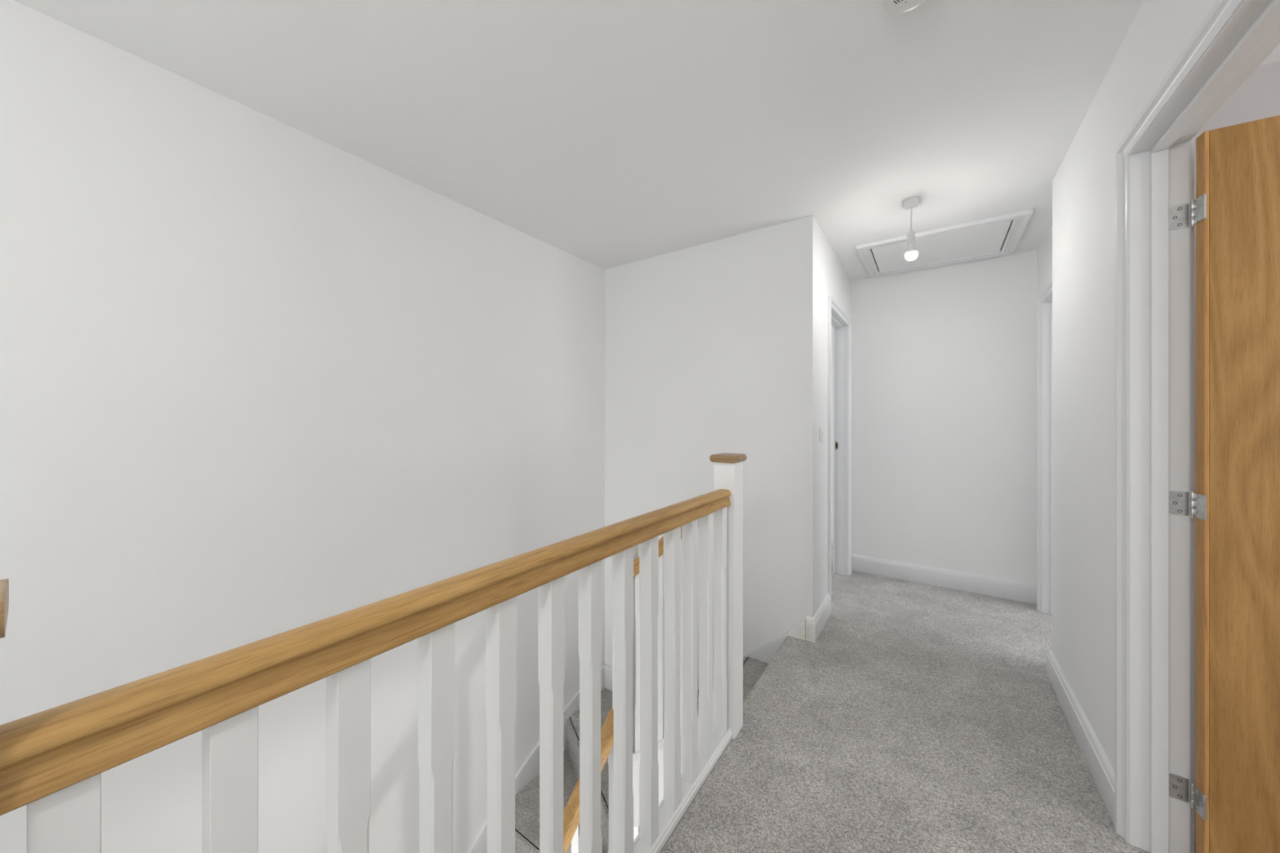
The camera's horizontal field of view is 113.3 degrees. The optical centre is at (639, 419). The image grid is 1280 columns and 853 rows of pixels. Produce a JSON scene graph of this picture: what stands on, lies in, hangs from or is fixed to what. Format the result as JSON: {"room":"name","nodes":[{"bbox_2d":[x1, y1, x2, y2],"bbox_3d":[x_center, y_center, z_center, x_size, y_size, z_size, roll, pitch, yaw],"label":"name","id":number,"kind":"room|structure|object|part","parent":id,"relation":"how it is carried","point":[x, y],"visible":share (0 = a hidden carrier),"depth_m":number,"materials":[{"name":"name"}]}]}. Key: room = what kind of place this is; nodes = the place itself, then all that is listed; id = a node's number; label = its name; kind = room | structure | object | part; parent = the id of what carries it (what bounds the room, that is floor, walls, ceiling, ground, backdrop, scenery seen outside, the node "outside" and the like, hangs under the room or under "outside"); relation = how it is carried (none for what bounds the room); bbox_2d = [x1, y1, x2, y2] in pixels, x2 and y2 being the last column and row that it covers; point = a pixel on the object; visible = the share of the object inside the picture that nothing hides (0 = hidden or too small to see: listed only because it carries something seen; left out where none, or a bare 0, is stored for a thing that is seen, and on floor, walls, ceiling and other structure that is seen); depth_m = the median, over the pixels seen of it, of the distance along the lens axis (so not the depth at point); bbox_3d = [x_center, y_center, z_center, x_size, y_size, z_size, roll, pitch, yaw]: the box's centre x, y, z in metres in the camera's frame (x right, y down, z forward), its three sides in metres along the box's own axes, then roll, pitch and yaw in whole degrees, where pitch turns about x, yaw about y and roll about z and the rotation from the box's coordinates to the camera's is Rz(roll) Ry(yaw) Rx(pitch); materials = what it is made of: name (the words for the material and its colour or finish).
{"room":"upstairs landing","nodes":[
{"label":"upstairs landing","id":0,"kind":"room"},
{"bbox_2d":[0,0,604,852],"bbox_3d":[-1.741,1.350,1.214,0.100,5.000,5.207,0,0,35],"label":"wall","id":1,"kind":"structure","parent":0,"point":[260,378],"depth_m":1.57,"materials":[{"name":"white paint"}]},
{"bbox_2d":[13,0,1279,280],"bbox_3d":[0.746,-1.200,0.699,6.972,0.100,7.400,0,0,35],"label":"ceiling","id":2,"kind":"structure","parent":0,"point":[607,134],"depth_m":1.50,"materials":[{"name":"white paint"}]},
{"bbox_2d":[881,0,926,13],"bbox_3d":[0.706,-1.129,1.097,0.136,0.043,0.136,0,0,35],"label":"smoke detector","id":3,"kind":"object","parent":2,"relation":"attached to","point":[894,6],"visible":1,"depth_m":1.13,"materials":[{"name":"white plastic"}]},
{"bbox_2d":[902,195,920,260],"bbox_3d":[1.426,-0.992,2.214,0.084,0.316,0.084,0,0,35],"label":"pendant light","id":4,"kind":"object","parent":2,"relation":"hanging from","point":[911,254],"visible":1,"depth_m":2.20,"materials":[{"name":"white plastic"}]},
{"bbox_3d":[1.426,-0.896,2.214,0.054,0.048,0.054,0,0,35],"label":"bulb","id":5,"kind":"part","parent":4,"relation":"part of","materials":[{"name":"white glass"}]},
{"bbox_2d":[856,208,1033,278],"bbox_3d":[1.992,-1.139,2.838,0.870,0.022,0.705,0,0,35],"label":"hatch","id":6,"kind":"object","parent":2,"relation":"attached to","point":[1000,235],"visible":1,"depth_m":2.77,"materials":[{"name":"white wood"}]},
{"bbox_3d":[1.992,-1.145,2.838,0.712,0.009,0.559,0,0,35],"label":"panel","id":7,"kind":"part","parent":6,"relation":"part of","materials":[{"name":"white paint"}]},
{"bbox_2d":[604,215,817,674],"bbox_3d":[0.380,1.350,2.850,1.516,5.000,0.100,0,0,35],"label":"wall","id":8,"kind":"structure","parent":0,"point":[711,348],"depth_m":2.65,"materials":[{"name":"white paint"}]},
{"bbox_2d":[831,324,832,546],"bbox_3d":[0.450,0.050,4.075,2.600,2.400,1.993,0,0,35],"label":"door frame","id":9,"kind":"structure","parent":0,"point":[831,325],"depth_m":4.16,"materials":[{"name":"white wood"}]},
{"bbox_2d":[817,222,851,609],"bbox_3d":[1.352,0.050,3.008,0.100,2.400,1.270,0,0,35],"label":"wall","id":10,"kind":"structure","parent":0,"point":[833,280],"depth_m":2.62,"materials":[{"name":"white paint"}]},
{"bbox_2d":[805,593,831,643],"bbox_3d":[1.079,1.184,2.541,0.052,0.132,0.426,0,0,35],"label":"baseboard","id":11,"kind":"structure","parent":10,"relation":"attached to","point":[815,624],"depth_m":2.43,"materials":[{"name":"white wood"}]},
{"bbox_2d":[819,426,823,441],"bbox_3d":[1.096,0.092,2.541,0.012,0.086,0.086,0,0,35],"label":"light switch","id":12,"kind":"object","parent":10,"relation":"attached to","point":[821,428],"visible":1,"depth_m":2.53,"materials":[{"name":"white plastic"}]},
{"bbox_2d":[827,295,851,598],"bbox_3d":[1.408,0.229,3.088,0.137,2.042,0.849,0,0,35],"label":"trim","id":13,"kind":"structure","parent":10,"relation":"attached to","point":[841,323],"depth_m":3.38,"materials":[{"name":"white wood"}]},
{"bbox_3d":[1.359,0.229,3.122,0.019,2.042,0.849,0,0,35],"label":"architrave","id":14,"kind":"part","parent":13,"relation":"part of","materials":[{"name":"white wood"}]},
{"bbox_2d":[660,545,1195,852],"bbox_3d":[0.753,1.345,0.695,6.756,0.190,7.200,0,0,35],"label":"floor","id":15,"kind":"structure","parent":0,"point":[919,717],"depth_m":1.61,"materials":[{"name":"grey carpet"}]},
{"bbox_2d":[0,453,746,852],"bbox_3d":[-0.120,1.271,1.020,0.112,2.258,1.788,0,0,35],"label":"balustrade","id":16,"kind":"object","parent":15,"relation":"on","point":[53,761],"visible":0.99,"depth_m":0.73,"materials":[{"name":"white wood"}]},
{"bbox_3d":[-0.120,1.234,1.020,0.068,0.033,1.588,0,0,35],"label":"rail","id":17,"kind":"part","parent":16,"relation":"part of","materials":[{"name":"white wood"}]},
{"bbox_2d":[659,739,731,852],"bbox_3d":[-0.706,1.395,1.365,1.422,0.290,1.686,0,0,35],"label":"trim","id":18,"kind":"structure","parent":16,"relation":"attached to","point":[731,740],"depth_m":1.39,"materials":[{"name":"white wood"}]},
{"bbox_3d":[0.358,1.286,1.708,0.089,2.228,0.089,0,0,35],"label":"newel post","id":19,"kind":"part","parent":16,"relation":"part of","materials":[{"name":"white wood"}]},
{"bbox_2d":[851,248,1037,584],"bbox_3d":[2.251,0.050,3.218,1.336,2.400,0.100,0,0,35],"label":"wall","id":20,"kind":"structure","parent":0,"point":[944,358],"depth_m":3.13,"materials":[{"name":"white paint"}]},
{"bbox_2d":[851,553,1036,604],"bbox_3d":[2.217,1.184,3.170,1.136,0.132,0.018,0,0,35],"label":"baseboard","id":21,"kind":"structure","parent":20,"relation":"attached to","point":[1024,592],"depth_m":3.12,"materials":[{"name":"white wood"}]},
{"bbox_2d":[1037,225,1052,296],"bbox_3d":[2.426,0.050,2.387,0.100,2.400,1.066,0,0,35],"label":"wall","id":22,"kind":"structure","parent":0,"point":[1045,249],"depth_m":2.65,"materials":[{"name":"white paint"}]},
{"bbox_2d":[1036,280,1052,615],"bbox_3d":[2.423,0.225,2.382,0.137,2.050,0.847,0,0,35],"label":"trim","id":23,"kind":"structure","parent":22,"relation":"attached to","point":[1044,300],"depth_m":2.71,"materials":[{"name":"white wood"}]},
{"bbox_2d":[1052,0,1216,770],"bbox_3d":[0.496,1.350,-0.216,0.111,5.000,5.412,0,0,35],"label":"wall","id":24,"kind":"structure","parent":0,"point":[1083,185],"depth_m":1.52,"materials":[{"name":"white paint"}]},
{"bbox_2d":[1046,649,1115,826],"bbox_3d":[1.795,1.184,1.675,0.124,0.132,1.030,0,0,35],"label":"baseboard","id":25,"kind":"structure","parent":24,"relation":"attached to","point":[1100,768],"depth_m":1.55,"materials":[{"name":"white wood"}]},
{"bbox_2d":[1115,0,1279,852],"bbox_3d":[1.263,0.214,0.888,0.149,2.071,0.869,0,0,35],"label":"trim","id":26,"kind":"structure","parent":24,"relation":"attached to","point":[1154,160],"depth_m":1.20,"materials":[{"name":"white wood"}]},
{"bbox_3d":[1.317,0.214,0.851,0.019,2.071,0.869,0,0,35],"label":"architrave","id":27,"kind":"part","parent":26,"relation":"part of","materials":[{"name":"wood"}]},
{"bbox_2d":[1190,115,1279,852],"bbox_3d":[1.843,0.237,0.956,0.770,2.010,0.147,0,0,29],"label":"door","id":28,"kind":"structure","parent":24,"relation":"in","point":[1235,211],"depth_m":1.10,"materials":[{"name":"brown wood"}]},
{"bbox_2d":[1194,60,1279,782],"bbox_3d":[1.954,0.050,-0.943,3.114,2.400,4.080,0,0,35],"label":"wall","id":29,"kind":"structure","parent":0,"point":[1258,98],"depth_m":1.39,"materials":[{"name":"white paint"}]},
{"bbox_3d":[-0.682,3.900,0.418,2.547,0.100,5.107,0,0,35],"label":"floor","id":30,"kind":"structure","parent":0,"visible":0},
{"bbox_2d":[467,519,805,852],"bbox_3d":[-0.522,2.192,1.591,1.489,3.724,3.018,0,0,35],"label":"staircase","id":31,"kind":"structure","parent":30,"relation":"on","point":[755,661],"depth_m":2.23,"materials":[{"name":"white wood"}]},
{"bbox_3d":[-0.665,2.146,1.146,0.061,1.618,2.001,0,0,35],"label":"handrail","id":32,"kind":"part","parent":31,"relation":"part of","materials":[{"name":"brown wood"}]},
{"bbox_3d":[-0.069,1.769,2.004,0.089,2.462,0.089,0,0,35],"label":"newel post","id":33,"kind":"part","parent":31,"relation":"part of","materials":[{"name":"white wood"}]},
{"bbox_3d":[0.137,1.403,1.862,0.448,0.395,0.060,0,0,35],"label":"rail","id":34,"kind":"part","parent":31,"relation":"part of","materials":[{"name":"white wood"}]},
{"bbox_3d":[0.128,0.540,1.868,0.470,0.420,0.061,0,0,35],"label":"handrail","id":35,"kind":"part","parent":31,"relation":"part of","materials":[{"name":"brown wood"}]}
]}

